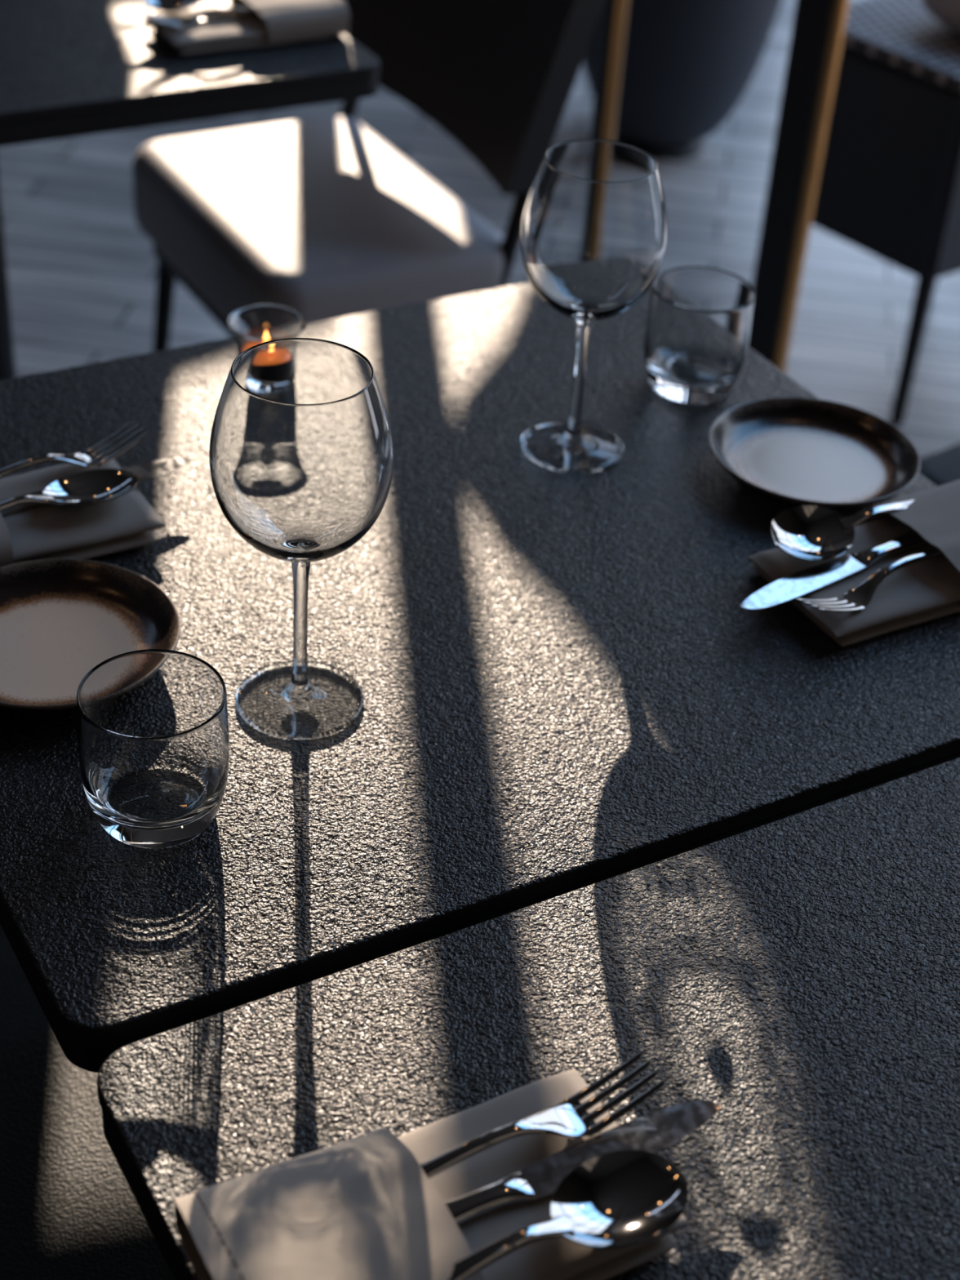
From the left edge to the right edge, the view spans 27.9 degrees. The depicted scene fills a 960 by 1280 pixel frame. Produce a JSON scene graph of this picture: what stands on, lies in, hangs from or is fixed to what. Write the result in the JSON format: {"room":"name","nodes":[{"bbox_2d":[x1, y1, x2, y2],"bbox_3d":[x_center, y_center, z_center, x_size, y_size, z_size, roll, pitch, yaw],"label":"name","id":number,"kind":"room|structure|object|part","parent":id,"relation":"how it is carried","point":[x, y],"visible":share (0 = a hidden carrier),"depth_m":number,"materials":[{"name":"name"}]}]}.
{"room":"restaurant dining room","nodes":[
{"label":"restaurant dining room","id":0,"kind":"room"},
{"bbox_2d":[0,0,959,458],"bbox_3d":[0.022,0.297,2.119,5.700,0.080,6.800,-15,40,-25],"label":"floor","id":1,"kind":"structure","parent":0,"point":[82,269],"depth_m":3.42,"materials":[{"name":"grey wood"}]},
{"bbox_2d":[0,924,174,1279],"bbox_3d":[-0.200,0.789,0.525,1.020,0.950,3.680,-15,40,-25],"label":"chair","id":2,"kind":"object","parent":1,"relation":"on","point":[68,1211],"visible":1,"depth_m":1.18,"materials":[{"name":"grey leather"}]},
{"bbox_2d":[0,0,380,380],"bbox_3d":[-0.582,-0.371,2.273,0.715,0.750,0.626,-15,40,-25],"label":"stone table","id":3,"kind":"object","parent":1,"relation":"on","point":[67,70],"visible":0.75,"depth_m":1.95,"materials":[{"name":"stone"}]},
{"bbox_3d":[-0.560,-0.656,2.068,0.713,0.022,0.624,-15,40,-25],"label":"under panel","id":4,"kind":"part","parent":3,"relation":"part of","materials":[{"name":"grey stone"}]},
{"bbox_2d":[143,0,350,53],"bbox_3d":[-0.246,-0.656,2.030,0.198,0.036,0.108,-15,40,-25],"label":"napkin","id":5,"kind":"object","parent":3,"relation":"on","point":[279,21],"visible":0.84,"depth_m":2.01,"materials":[{"name":"beige fabric"}]},
{"bbox_2d":[143,0,203,13],"bbox_3d":[-0.261,-0.681,2.048,0.200,0.017,0.045,-15,40,-27],"label":"spoon","id":6,"kind":"object","parent":5,"relation":"on","point":[162,6],"visible":1,"depth_m":2.02,"materials":[{"name":"silver metal"}]},
{"bbox_2d":[115,7,260,29],"bbox_3d":[-0.273,-0.652,2.016,0.224,0.008,0.020,-15,40,-24],"label":"knife","id":7,"kind":"object","parent":5,"relation":"on","point":[148,24],"visible":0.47,"depth_m":2.00,"materials":[{"name":"silver metal"}]},
{"bbox_3d":[-0.326,-0.637,1.991,0.102,0.001,0.020,-15,40,-24],"label":"blade","id":8,"kind":"part","parent":7,"relation":"part of","materials":[{"name":"silver metal"}]},
{"bbox_3d":[-0.229,-0.664,2.037,0.124,0.008,0.018,-15,40,-24],"label":"handle","id":9,"kind":"part","parent":7,"relation":"part of","materials":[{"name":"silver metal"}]},
{"bbox_2d":[141,7,258,28],"bbox_3d":[-0.247,-0.652,2.007,0.213,0.017,0.023,-15,40,-26],"label":"fork","id":10,"kind":"object","parent":5,"relation":"on","point":[184,23],"visible":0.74,"depth_m":1.98,"materials":[{"name":"silver metal"}]},
{"bbox_2d":[132,0,604,351],"bbox_3d":[-0.126,-0.639,2.485,0.530,0.996,0.524,-15,40,-25],"label":"dining chair","id":11,"kind":"object","parent":1,"relation":"on","point":[321,219],"visible":0.62,"depth_m":2.40,"materials":[{"name":"grey leather"}]},
{"bbox_3d":[-0.448,-0.410,2.728,0.053,0.302,0.030,-15,40,-25],"label":"leg","id":12,"kind":"part","parent":11,"relation":"part of","materials":[{"name":"black metal"}]},
{"bbox_3d":[-0.216,-0.468,2.554,0.310,0.025,0.450,-15,40,-25],"label":"seat frame","id":13,"kind":"part","parent":11,"relation":"part of","materials":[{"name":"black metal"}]},
{"bbox_3d":[-0.213,-0.528,2.510,0.345,0.125,0.490,-15,40,-25],"label":"seat","id":14,"kind":"part","parent":11,"relation":"part of","materials":[{"name":"grey leather"}]},
{"bbox_3d":[-0.180,-0.756,2.689,0.086,0.246,0.022,-10,38,-19],"label":"post","id":15,"kind":"part","parent":11,"relation":"part of","materials":[{"name":"black metal"}]},
{"bbox_3d":[0.019,-0.888,2.395,0.235,0.470,0.524,-15,40,-25],"label":"backrest","id":16,"kind":"part","parent":11,"relation":"part of","materials":[{"name":"grey"}]},
{"bbox_3d":[0.043,-0.510,2.370,0.086,0.246,0.022,-22,43,-31],"label":"post","id":17,"kind":"part","parent":11,"relation":"part of","materials":[{"name":"black metal"}]},
{"bbox_2d":[0,281,959,1072],"bbox_3d":[-0.052,0.237,1.482,0.713,0.750,0.626,-15,40,-25],"label":"stone table","id":18,"kind":"object","parent":1,"relation":"on","point":[566,683],"visible":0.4,"depth_m":1.14,"materials":[{"name":"stone"}]},
{"bbox_2d":[0,457,165,567],"bbox_3d":[-0.308,-0.078,1.218,0.197,0.036,0.108,-15,40,-25],"label":"napkin","id":19,"kind":"object","parent":18,"relation":"on","point":[127,522],"visible":0.81,"depth_m":1.22,"materials":[{"name":"beige fabric"}]},
{"bbox_2d":[0,468,137,512],"bbox_3d":[-0.305,-0.075,1.198,0.200,0.018,0.045,-19,42,-29],"label":"spoon","id":20,"kind":"object","parent":19,"relation":"on","point":[93,487],"visible":1,"depth_m":1.24,"materials":[{"name":"silver metal"}]},
{"bbox_3d":[-0.329,-0.068,1.184,0.144,0.015,0.019,-20,36,-28],"label":"handle","id":21,"kind":"part","parent":20,"relation":"part of","materials":[{"name":"silver metal"}]},
{"bbox_2d":[42,468,137,506],"bbox_3d":[-0.248,-0.093,1.232,0.062,0.012,0.045,-20,36,-28],"label":"bowl","id":22,"kind":"object","parent":20,"relation":"on","point":[93,487],"depth_m":1.24,"materials":[{"name":"silver metal"}]},
{"bbox_2d":[0,417,150,479],"bbox_3d":[-0.310,-0.103,1.234,0.213,0.017,0.023,-21,43,-30],"label":"fork","id":23,"kind":"object","parent":19,"relation":"on","point":[88,457],"visible":1,"depth_m":1.27,"materials":[{"name":"silver metal"}]},
{"bbox_3d":[-0.323,-0.097,1.226,0.179,0.016,0.022,-22,43,-30],"label":"handle","id":24,"kind":"part","parent":23,"relation":"part of","materials":[{"name":"silver metal"}]},
{"bbox_2d":[0,457,193,515],"bbox_3d":[-0.284,-0.090,1.232,0.224,0.008,0.020,-18,41,-29],"label":"knife","id":25,"kind":"object","parent":19,"relation":"on","point":[151,469],"visible":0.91,"depth_m":1.27,"materials":[{"name":"silver metal"}]},
{"bbox_3d":[-0.325,-0.076,1.207,0.124,0.008,0.018,-18,41,-29],"label":"handle","id":26,"kind":"part","parent":25,"relation":"part of","materials":[{"name":"silver metal"}]},
{"bbox_3d":[-0.234,-0.106,1.261,0.102,0.001,0.020,-18,41,-29],"label":"blade","id":27,"kind":"part","parent":25,"relation":"part of","materials":[{"name":"silver metal"}]},
{"bbox_2d":[0,558,180,712],"bbox_3d":[-0.249,0.002,1.126,0.148,0.021,0.148,27,41,28],"label":"plate","id":28,"kind":"object","parent":18,"relation":"on","point":[60,619],"visible":0.74,"depth_m":1.15,"materials":[{"name":"ceramic"}]},
{"bbox_2d":[76,648,229,848],"bbox_3d":[-0.169,0.059,1.004,0.077,0.080,0.077,15,37,14],"label":"tumbler","id":29,"kind":"object","parent":18,"relation":"on","point":[153,735],"visible":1,"depth_m":0.99,"materials":[{"name":"clear glass"}]},
{"bbox_2d":[226,303,306,356],"bbox_3d":[-0.156,-0.211,1.410,0.057,0.047,0.057,21,39,21],"label":"candle holder","id":30,"kind":"object","parent":18,"relation":"on","point":[253,325],"visible":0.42,"depth_m":1.42,"materials":[{"name":"clear glass"}]},
{"bbox_2d":[208,337,393,739],"bbox_3d":[-0.097,-0.051,1.050,0.097,0.214,0.097,12,36,10],"label":"wine glass","id":31,"kind":"object","parent":18,"relation":"on","point":[301,449],"visible":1,"depth_m":0.99,"materials":[{"name":"clear glass"}]},
{"bbox_3d":[-0.100,-0.011,1.079,0.011,0.078,0.011,-15,40,-25],"label":"stem","id":32,"kind":"part","parent":31,"relation":"part of","materials":[{"name":"clear glass"}]},
{"bbox_2d":[208,337,393,567],"bbox_3d":[-0.094,-0.090,1.023,0.097,0.118,0.097,-15,40,-25],"label":"bowl","id":33,"kind":"object","parent":31,"relation":"on","point":[301,449],"depth_m":0.99,"materials":[{"name":"clear glass"}]},
{"bbox_3d":[-0.030,-0.049,1.277,0.711,0.022,0.624,-15,40,-25],"label":"under panel","id":34,"kind":"part","parent":18,"relation":"part of","materials":[{"name":"grey stone"}]},
{"bbox_2d":[520,138,667,473],"bbox_3d":[0.072,-0.223,1.307,0.097,0.214,0.097,12,36,10],"label":"wine glass","id":35,"kind":"object","parent":18,"relation":"on","point":[593,233],"visible":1,"depth_m":1.25,"materials":[{"name":"clear glass"}]},
{"bbox_3d":[0.069,-0.182,1.336,0.011,0.078,0.011,-15,40,-25],"label":"stem","id":36,"kind":"part","parent":35,"relation":"part of","materials":[{"name":"clear glass"}]},
{"bbox_2d":[520,138,667,328],"bbox_3d":[0.075,-0.262,1.279,0.097,0.118,0.097,-15,40,-25],"label":"bowl","id":37,"kind":"object","parent":35,"relation":"on","point":[593,233],"depth_m":1.24,"materials":[{"name":"clear glass"}]},
{"bbox_2d":[644,266,755,404],"bbox_3d":[0.161,-0.225,1.435,0.077,0.080,0.077,15,37,14],"label":"tumbler","id":38,"kind":"object","parent":18,"relation":"on","point":[699,323],"visible":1,"depth_m":1.42,"materials":[{"name":"clear glass"}]},
{"bbox_2d":[708,396,920,511],"bbox_3d":[0.233,-0.126,1.355,0.148,0.021,0.148,22,39,23],"label":"plate","id":39,"kind":"object","parent":18,"relation":"on","point":[796,451],"visible":0.98,"depth_m":1.37,"materials":[{"name":"ceramic"}]},
{"bbox_2d":[747,480,959,646],"bbox_3d":[0.280,-0.056,1.248,0.197,0.037,0.105,-15,40,-25],"label":"napkin","id":40,"kind":"object","parent":18,"relation":"on","point":[928,589],"visible":0.81,"depth_m":1.23,"materials":[{"name":"beige fabric"}]},
{"bbox_2d":[739,530,930,609],"bbox_3d":[0.251,-0.054,1.238,0.224,0.008,0.020,-20,42,-30],"label":"knife","id":41,"kind":"object","parent":40,"relation":"on","point":[803,582],"visible":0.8,"depth_m":1.22,"materials":[{"name":"silver metal"}]},
{"bbox_3d":[0.201,-0.036,1.208,0.102,0.002,0.020,-20,45,-29],"label":"blade","id":42,"kind":"part","parent":41,"relation":"part of","materials":[{"name":"silver metal"}]},
{"bbox_3d":[0.292,-0.069,1.262,0.124,0.008,0.018,-20,45,-29],"label":"handle","id":43,"kind":"part","parent":41,"relation":"part of","materials":[{"name":"silver metal"}]},
{"bbox_2d":[770,499,914,561],"bbox_3d":[0.271,-0.083,1.268,0.200,0.024,0.043,-18,41,-28],"label":"spoon","id":44,"kind":"object","parent":40,"relation":"on","point":[813,533],"visible":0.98,"depth_m":1.24,"materials":[{"name":"silver metal"}]},
{"bbox_2d":[770,505,854,561],"bbox_3d":[0.212,-0.066,1.236,0.062,0.012,0.045,-15,57,-29],"label":"bowl","id":45,"kind":"object","parent":44,"relation":"on","point":[813,533],"depth_m":1.24,"materials":[{"name":"silver metal"}]},
{"bbox_3d":[0.294,-0.090,1.281,0.144,0.015,0.019,-15,57,-29],"label":"handle","id":46,"kind":"part","parent":44,"relation":"part of","materials":[{"name":"silver metal"}]},
{"bbox_2d":[795,546,943,612],"bbox_3d":[0.283,-0.050,1.231,0.213,0.018,0.023,-22,43,-32],"label":"fork","id":47,"kind":"object","parent":40,"relation":"on","point":[855,599],"visible":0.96,"depth_m":1.20,"materials":[{"name":"silver metal"}]},
{"bbox_3d":[0.295,-0.057,1.241,0.179,0.016,0.022,-24,34,-32],"label":"handle","id":48,"kind":"part","parent":47,"relation":"part of","materials":[{"name":"silver metal"}]},
{"bbox_2d":[97,757,959,1279],"bbox_3d":[0.258,0.578,1.039,0.713,0.750,0.626,-15,40,-25],"label":"stone table","id":49,"kind":"object","parent":1,"relation":"on","point":[797,975],"visible":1,"depth_m":0.91,"materials":[{"name":"stone"}]},
{"bbox_3d":[0.279,0.292,0.834,0.711,0.022,0.624,-15,40,-25],"label":"under panel","id":50,"kind":"part","parent":49,"relation":"part of","materials":[{"name":"grey stone"}]},
{"bbox_2d":[173,1068,688,1279],"bbox_3d":[-0.018,0.241,0.803,0.197,0.037,0.107,-15,40,-25],"label":"napkin","id":51,"kind":"object","parent":49,"relation":"on","point":[365,1206],"visible":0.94,"depth_m":0.79,"materials":[{"name":"beige fabric"}]},
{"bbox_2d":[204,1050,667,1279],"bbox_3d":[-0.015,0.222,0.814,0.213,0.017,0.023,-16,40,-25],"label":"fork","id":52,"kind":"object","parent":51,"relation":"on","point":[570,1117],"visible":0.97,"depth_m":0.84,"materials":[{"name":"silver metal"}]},
{"bbox_3d":[-0.030,0.227,0.807,0.179,0.016,0.022,-16,40,-25],"label":"handle","id":53,"kind":"part","parent":52,"relation":"part of","materials":[{"name":"silver metal"}]},
{"bbox_2d":[448,1149,688,1279],"bbox_3d":[-0.002,0.252,0.774,0.200,0.017,0.045,-17,41,-25],"label":"spoon","id":54,"kind":"object","parent":51,"relation":"on","point":[620,1198],"visible":1,"depth_m":0.81,"materials":[{"name":"silver metal"}]},
{"bbox_3d":[-0.026,0.259,0.762,0.144,0.015,0.019,-17,41,-25],"label":"handle","id":55,"kind":"part","parent":54,"relation":"part of","materials":[{"name":"silver metal"}]},
{"bbox_2d":[550,1149,688,1248],"bbox_3d":[0.058,0.236,0.806,0.062,0.011,0.045,-16,40,-26],"label":"bowl","id":56,"kind":"object","parent":54,"relation":"on","point":[620,1198],"depth_m":0.81,"materials":[{"name":"silver metal"}]},
{"bbox_2d":[444,1100,721,1226],"bbox_3d":[0.009,0.233,0.813,0.224,0.008,0.020,-14,40,-25],"label":"knife","id":57,"kind":"object","parent":51,"relation":"on","point":[655,1131],"visible":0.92,"depth_m":0.83,"materials":[{"name":"silver metal"}]},
{"bbox_3d":[-0.034,0.244,0.792,0.124,0.008,0.018,-15,40,-25],"label":"handle","id":58,"kind":"part","parent":57,"relation":"part of","materials":[{"name":"silver metal"}]},
{"bbox_3d":[0.062,0.219,0.839,0.102,0.001,0.020,-15,40,-25],"label":"blade","id":59,"kind":"part","parent":57,"relation":"part of","materials":[{"name":"silver metal"}]},
{"bbox_2d":[589,0,628,140],"bbox_3d":[0.322,-2.535,1.734,0.170,4.997,0.170,-15,40,-25],"label":"brass post","id":60,"kind":"object","parent":1,"relation":"on","point":[615,12],"visible":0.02,"depth_m":2.91,"materials":[{"name":"gold metal"}]},
{"bbox_2d":[582,0,782,160],"bbox_3d":[0.383,-1.302,3.678,0.470,0.744,0.470,-15,40,-25],"label":"planter","id":61,"kind":"object","parent":1,"relation":"on","point":[687,65],"visible":0.89,"depth_m":3.64,"materials":[{"name":"grey ceramic"}]},
{"bbox_2d":[748,0,849,373],"bbox_3d":[0.567,-2.340,1.489,0.068,4.997,0.050,8,36,5],"label":"square post","id":62,"kind":"object","parent":1,"relation":"on","point":[818,28],"visible":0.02,"depth_m":2.67,"materials":[{"name":"black metal"}]},
{"bbox_2d":[811,0,959,424],"bbox_3d":[0.738,-0.704,3.052,0.460,0.545,0.340,-22,43,-32],"label":"cabinet","id":63,"kind":"object","parent":1,"relation":"on","point":[888,188],"visible":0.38,"depth_m":2.83,"materials":[{"name":"black wood"}]},
{"bbox_3d":[0.656,-0.442,2.932,0.028,0.250,0.027,-22,43,-32],"label":"leg","id":64,"kind":"part","parent":63,"relation":"part of","materials":[{"name":"black metal"}]},
{"bbox_2d":[921,0,959,31],"bbox_3d":[0.783,-0.947,2.833,0.260,0.110,0.220,-22,43,-32],"label":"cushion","id":65,"kind":"object","parent":63,"relation":"on","point":[947,12],"visible":1,"depth_m":2.79,"materials":[{"name":"grey fabric"}]},
{"bbox_2d":[919,443,959,486],"bbox_3d":[0.774,-0.184,1.946,0.530,0.996,0.524,-21,43,-31],"label":"dining chair","id":66,"kind":"object","parent":1,"relation":"on","point":[942,467],"visible":0.1,"depth_m":1.99,"materials":[{"name":"grey"}]}
]}

